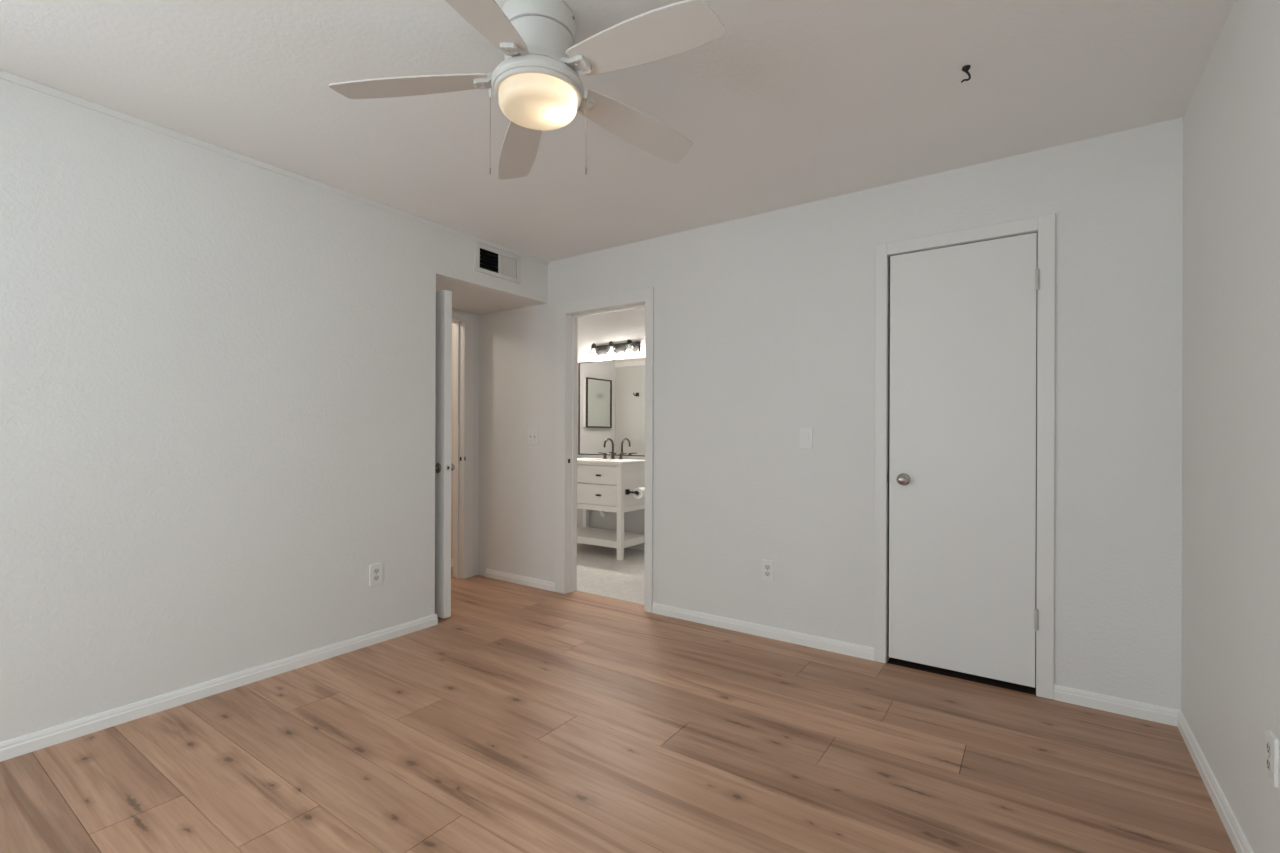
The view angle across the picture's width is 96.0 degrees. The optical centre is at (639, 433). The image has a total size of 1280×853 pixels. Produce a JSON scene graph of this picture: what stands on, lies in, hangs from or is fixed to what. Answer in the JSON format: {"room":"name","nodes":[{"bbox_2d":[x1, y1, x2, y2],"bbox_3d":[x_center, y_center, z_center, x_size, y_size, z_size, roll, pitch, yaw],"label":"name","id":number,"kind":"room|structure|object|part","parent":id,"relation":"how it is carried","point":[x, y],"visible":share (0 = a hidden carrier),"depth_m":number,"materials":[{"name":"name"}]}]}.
{"room":"empty bedroom","nodes":[
{"label":"empty bedroom","id":0,"kind":"room"},
{"bbox_2d":[0,78,435,741],"bbox_3d":[-2.889,-0.041,1.914,0.890,2.490,4.485,0,0,35],"label":"wall","id":1,"kind":"structure","parent":0,"point":[218,371],"depth_m":2.48,"materials":[{"name":"paint"}]},
{"bbox_2d":[0,614,437,761],"bbox_3d":[-2.485,1.124,1.710,0.013,0.064,4.377,0,0,35],"label":"baseboard","id":2,"kind":"structure","parent":1,"relation":"attached to","point":[41,739],"depth_m":2.48,"materials":[{"name":"paint"}]},
{"bbox_2d":[0,70,547,265],"bbox_3d":[-2.207,-1.269,2.106,0.007,0.028,5.334,0,0,35],"label":"trim","id":3,"kind":"structure","parent":1,"relation":"attached to","point":[4,75],"depth_m":2.60,"materials":[{"name":"paint"}]},
{"bbox_2d":[369,563,381,585],"bbox_3d":[-1.460,0.779,3.187,0.009,0.117,0.073,0,0,35],"label":"wall outlet","id":4,"kind":"object","parent":1,"relation":"attached to","point":[375,570],"visible":1,"depth_m":3.18,"materials":[{"name":"white plastic"}]},
{"bbox_2d":[451,323,453,558],"bbox_3d":[-2.549,-0.039,4.348,1.490,2.490,2.270,0,0,35],"label":"wall","id":5,"kind":"structure","parent":0,"point":[452,323],"depth_m":5.04,"materials":[{"name":"paint"}]},
{"bbox_2d":[452,309,478,575],"bbox_3d":[-1.649,-0.036,4.373,0.120,2.490,0.969,0,0,35],"label":"door frame","id":6,"kind":"structure","parent":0,"point":[476,317],"depth_m":4.71,"materials":[{"name":"paint"}]},
{"bbox_2d":[435,290,454,617],"bbox_3d":[-1.504,0.126,3.808,0.768,2.038,0.178,0,0,35],"label":"door","id":7,"kind":"structure","parent":6,"relation":"in","point":[443,379],"depth_m":3.60,"materials":[{"name":"paint"}]},
{"bbox_3d":[-1.280,0.215,3.581,0.062,0.062,0.060,0,0,35],"label":"knob","id":8,"kind":"part","parent":7,"relation":"part of","materials":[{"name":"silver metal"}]},
{"bbox_2d":[452,312,473,578],"bbox_3d":[-1.662,0.103,4.341,0.136,2.111,0.900,0,0,35],"label":"door","id":9,"kind":"structure","parent":6,"relation":"attached to","point":[463,324],"depth_m":4.63,"materials":[{"name":"paint"}]},
{"bbox_2d":[436,228,547,314],"bbox_3d":[-1.280,-1.127,4.119,0.770,0.305,0.969,0,0,35],"label":"wall","id":10,"kind":"structure","parent":0,"point":[474,292],"depth_m":3.95,"materials":[{"name":"paint"}]},
{"bbox_2d":[474,242,520,283],"bbox_3d":[-1.080,-1.151,3.985,0.311,0.188,0.402,0,0,35],"label":"air vent","id":11,"kind":"object","parent":10,"relation":"in","point":[488,260],"visible":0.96,"depth_m":3.94,"materials":[{"name":"metal"}]},
{"bbox_2d":[0,543,1235,852],"bbox_3d":[-1.273,1.200,2.292,5.700,0.081,7.225,0,0,35],"label":"floor","id":12,"kind":"structure","parent":0,"point":[526,719],"depth_m":2.07,"materials":[{"name":"brown wood"}]},
{"bbox_2d":[577,463,644,560],"bbox_3d":[-0.384,0.723,5.712,0.846,0.879,0.525,0,0,35],"label":"bathroom vanity","id":13,"kind":"object","parent":12,"relation":"on","point":[602,488],"visible":0.56,"depth_m":5.44,"materials":[{"name":"white wood"}]},
{"bbox_3d":[-0.575,0.722,6.134,0.050,0.879,0.050,0,0,35],"label":"leg","id":14,"kind":"part","parent":13,"relation":"part of","materials":[{"name":"white wood"}]},
{"bbox_3d":[-0.502,0.575,5.541,0.740,0.193,0.056,0,0,35],"label":"drawer","id":15,"kind":"part","parent":13,"relation":"part of","materials":[{"name":"white wood"}]},
{"bbox_3d":[-0.502,0.389,5.541,0.740,0.170,0.056,0,0,35],"label":"drawer","id":16,"kind":"part","parent":13,"relation":"part of","materials":[{"name":"white wood"}]},
{"bbox_2d":[577,458,644,464],"bbox_3d":[-0.376,0.271,5.721,0.866,0.024,0.531,0,0,35],"label":"countertop","id":17,"kind":"structure","parent":13,"relation":"on","point":[579,460],"depth_m":5.53,"materials":[{"name":"white stone"}]},
{"bbox_2d":[598,438,626,458],"bbox_3d":[-0.310,0.151,5.815,0.361,0.214,0.172,0,0,35],"label":"faucet","id":18,"kind":"object","parent":17,"relation":"on","point":[607,439],"visible":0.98,"depth_m":5.85,"materials":[{"name":"brown metal"}]},
{"bbox_3d":[-0.315,0.127,5.808,0.020,0.164,0.157,0,0,35],"label":"spout","id":19,"kind":"part","parent":18,"relation":"part of","materials":[{"name":"brown metal"}]},
{"bbox_2d":[577,527,644,547],"bbox_3d":[-0.380,1.026,5.719,0.834,0.065,0.487,0,0,35],"label":"shelf","id":20,"kind":"object","parent":13,"relation":"attached to","point":[585,535],"depth_m":5.53,"materials":[{"name":"white wood"}]},
{"bbox_3d":[-0.180,0.724,5.308,0.050,0.879,0.050,0,0,35],"label":"leg","id":21,"kind":"part","parent":13,"relation":"part of","materials":[{"name":"white wood"}]},
{"bbox_2d":[626,489,638,494],"bbox_3d":[-0.036,0.542,5.385,0.116,0.048,0.180,0,0,35],"label":"toilet paper holder","id":22,"kind":"object","parent":13,"relation":"attached to","point":[628,491],"visible":0.77,"depth_m":5.34,"materials":[{"name":"black metal"}]},
{"bbox_2d":[633,487,644,498],"bbox_3d":[0.007,0.554,5.369,0.106,0.106,0.104,0,0,35],"label":"toilet paper roll","id":23,"kind":"object","parent":22,"relation":"on","point":[641,490],"visible":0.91,"depth_m":5.33,"materials":[{"name":"white paper"}]},
{"bbox_2d":[0,0,1235,261],"bbox_3d":[-1.183,-1.329,2.409,6.100,0.100,7.400,0,0,35],"label":"ceiling","id":24,"kind":"structure","parent":0,"point":[798,102],"depth_m":2.14,"materials":[{"name":"paint"}]},
{"bbox_2d":[329,0,725,179],"bbox_3d":[-0.274,-1.037,1.754,1.138,0.478,1.180,0,0,35],"label":"ceiling fan","id":25,"kind":"object","parent":24,"relation":"hanging from","point":[537,86],"visible":1,"depth_m":1.68,"materials":[{"name":"white metal"}]},
{"bbox_3d":[-0.693,-1.063,1.762,0.462,0.071,0.137,0,0,-1],"label":"blade","id":26,"kind":"part","parent":25,"relation":"part of","materials":[{"name":"white wood"}]},
{"bbox_3d":[-0.420,-1.062,1.408,0.137,0.071,0.462,0,0,17],"label":"blade","id":27,"kind":"part","parent":25,"relation":"part of","materials":[{"name":"white wood"}]},
{"bbox_3d":[-0.461,-0.920,1.773,0.006,0.243,0.006,0,0,35],"label":"pull chain","id":28,"kind":"part","parent":25,"relation":"part of","materials":[{"name":"silver metal"}]},
{"bbox_3d":[-0.442,-1.062,2.131,0.137,0.071,0.462,0,0,-19],"label":"blade","id":29,"kind":"part","parent":25,"relation":"part of","materials":[{"name":"white wood"}]},
{"bbox_3d":[-0.313,-1.011,1.773,0.238,0.060,0.238,0,0,35],"label":"lamp shade","id":30,"kind":"part","parent":25,"relation":"part of","materials":[{"name":"white glass"}]},
{"bbox_2d":[584,89,587,97],"bbox_3d":[-0.166,-1.046,1.773,0.011,0.024,0.011,0,0,35],"label":"socket","id":31,"kind":"object","parent":25,"relation":"attached to","point":[585,90],"depth_m":1.77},
{"bbox_3d":[-0.011,-1.061,2.005,0.462,0.071,0.137,0,0,-37],"label":"blade","id":32,"kind":"part","parent":25,"relation":"part of","materials":[{"name":"white wood"}]},
{"bbox_3d":[0.002,-1.060,1.559,0.462,0.071,0.137,0,0,35],"label":"blade","id":33,"kind":"part","parent":25,"relation":"part of","materials":[{"name":"white wood"}]},
{"bbox_2d":[961,65,970,82],"bbox_3d":[1.131,-1.244,2.000,0.029,0.054,0.026,0,0,35],"label":"ceiling hook","id":34,"kind":"object","parent":24,"relation":"attached to","point":[965,68],"visible":1,"depth_m":2.00,"materials":[{"name":"black metal"}]},
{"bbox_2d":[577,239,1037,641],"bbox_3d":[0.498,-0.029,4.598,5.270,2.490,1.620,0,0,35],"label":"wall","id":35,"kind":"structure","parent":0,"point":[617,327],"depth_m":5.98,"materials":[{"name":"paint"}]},
{"bbox_2d":[578,357,644,456],"bbox_3d":[-0.216,-0.270,5.922,1.080,0.993,0.021,0,0,35],"label":"vanity mirror","id":36,"kind":"object","parent":35,"relation":"attached to","point":[611,393],"visible":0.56,"depth_m":5.97,"materials":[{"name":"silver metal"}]},
{"bbox_2d":[589,339,639,359],"bbox_3d":[-0.275,-0.855,5.874,0.562,0.167,0.169,0,0,35],"label":"vanity light","id":37,"kind":"object","parent":35,"relation":"attached to","point":[630,347],"visible":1,"depth_m":5.88,"materials":[{"name":"black metal"}]},
{"bbox_3d":[-0.480,-0.830,5.974,0.100,0.115,0.100,0,0,35],"label":"lamp shade","id":38,"kind":"part","parent":37,"relation":"part of","materials":[{"name":"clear glass"}]},
{"bbox_3d":[-0.293,-0.829,5.844,0.100,0.115,0.100,0,0,35],"label":"lamp shade","id":39,"kind":"part","parent":37,"relation":"part of","materials":[{"name":"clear glass"}]},
{"bbox_3d":[-0.234,-0.874,5.934,0.560,0.105,0.023,0,0,35],"label":"plate","id":40,"kind":"part","parent":37,"relation":"part of","materials":[{"name":"black metal"}]},
{"bbox_3d":[-0.105,-0.828,5.714,0.100,0.115,0.100,0,0,35],"label":"lamp shade","id":41,"kind":"part","parent":37,"relation":"part of","materials":[{"name":"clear glass"}]},
{"bbox_2d":[627,339,635,346],"bbox_3d":[-0.084,-0.903,5.744,0.054,0.070,0.128,0,0,35],"label":"socket","id":42,"kind":"object","parent":37,"relation":"attached to","point":[629,342],"depth_m":5.70,"materials":[{"name":"black metal"}]},
{"bbox_2d":[627,543,643,549],"bbox_3d":[-0.060,1.132,5.816,2.730,0.064,0.013,0,0,35],"label":"baseboard","id":43,"kind":"structure","parent":35,"relation":"attached to","point":[639,546],"depth_m":5.78,"materials":[{"name":"paint"}]},
{"bbox_2d":[479,117,1182,709],"bbox_3d":[0.408,-0.029,3.604,4.376,2.490,0.116,0,0,35],"label":"wall","id":44,"kind":"structure","parent":0,"point":[764,323],"depth_m":3.08,"materials":[{"name":"paint"}]},
{"bbox_2d":[527,429,538,444],"bbox_3d":[-0.816,0.026,4.372,0.122,0.117,0.019,0,0,35],"label":"light switch","id":45,"kind":"object","parent":44,"relation":"attached to","point":[532,434],"visible":1,"depth_m":4.37,"materials":[{"name":"white plastic"}]},
{"bbox_2d":[555,287,653,612],"bbox_3d":[-0.235,0.105,4.040,0.856,2.118,0.131,0,0,35],"label":"door frame","id":46,"kind":"structure","parent":44,"relation":"attached to","point":[567,313],"depth_m":4.18,"materials":[{"name":"paint"}]},
{"bbox_2d":[762,560,773,580],"bbox_3d":[0.732,0.784,3.301,0.073,0.117,0.009,0,0,35],"label":"wall outlet","id":47,"kind":"object","parent":44,"relation":"attached to","point":[767,565],"visible":1,"depth_m":3.30,"materials":[{"name":"white plastic"}]},
{"bbox_2d":[485,569,1180,726],"bbox_3d":[0.457,1.134,3.488,4.156,0.064,0.013,0,0,35],"label":"baseboard","id":48,"kind":"structure","parent":44,"relation":"attached to","point":[1155,713],"depth_m":3.10,"materials":[{"name":"paint"}]},
{"bbox_2d":[887,233,1039,687],"bbox_3d":[1.514,0.118,2.742,0.637,2.038,0.096,0,0,35],"label":"door","id":49,"kind":"structure","parent":44,"relation":"in","point":[961,478],"depth_m":2.73,"materials":[{"name":"paint"}]},
{"bbox_3d":[1.306,0.229,2.866,0.062,0.062,0.058,0,0,35],"label":"knob","id":50,"kind":"part","parent":49,"relation":"part of","materials":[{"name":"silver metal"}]},
{"bbox_2d":[874,214,1055,699],"bbox_3d":[1.551,0.100,2.799,0.752,2.140,0.131,0,0,35],"label":"door frame","id":51,"kind":"structure","parent":44,"relation":"attached to","point":[1044,226],"depth_m":2.58,"materials":[{"name":"paint"}]},
{"bbox_2d":[1181,0,1279,852],"bbox_3d":[0.699,-0.028,0.083,0.120,2.490,5.574,0,0,35],"label":"wall","id":52,"kind":"structure","parent":0,"point":[1230,606],"depth_m":1.68,"materials":[{"name":"paint"}]},
{"bbox_2d":[1177,711,1253,852],"bbox_3d":[0.640,1.135,0.121,0.013,0.064,5.334,0,0,35],"label":"baseboard","id":53,"kind":"structure","parent":52,"relation":"attached to","point":[1240,843],"depth_m":1.82,"materials":[{"name":"paint"}]},
{"bbox_2d":[1265,728,1278,787],"bbox_3d":[1.532,0.786,1.399,0.009,0.117,0.073,0,0,35],"label":"wall outlet","id":54,"kind":"object","parent":52,"relation":"attached to","point":[1271,742],"visible":1,"depth_m":1.39,"materials":[{"name":"white plastic"}]},
{"bbox_2d":[1266,758,1271,771],"bbox_3d":[1.530,0.805,1.401,0.002,0.025,0.034,0,0,35],"label":"receptacle","id":55,"kind":"object","parent":54,"relation":"attached to","point":[1268,760],"depth_m":1.40,"materials":[{"name":"plastic"}]},
{"bbox_2d":[1266,742,1271,755],"bbox_3d":[1.530,0.766,1.401,0.002,0.025,0.034,0,0,35],"label":"receptacle","id":56,"kind":"object","parent":54,"relation":"attached to","point":[1268,744],"depth_m":1.40,"materials":[{"name":"plastic"}]}
]}

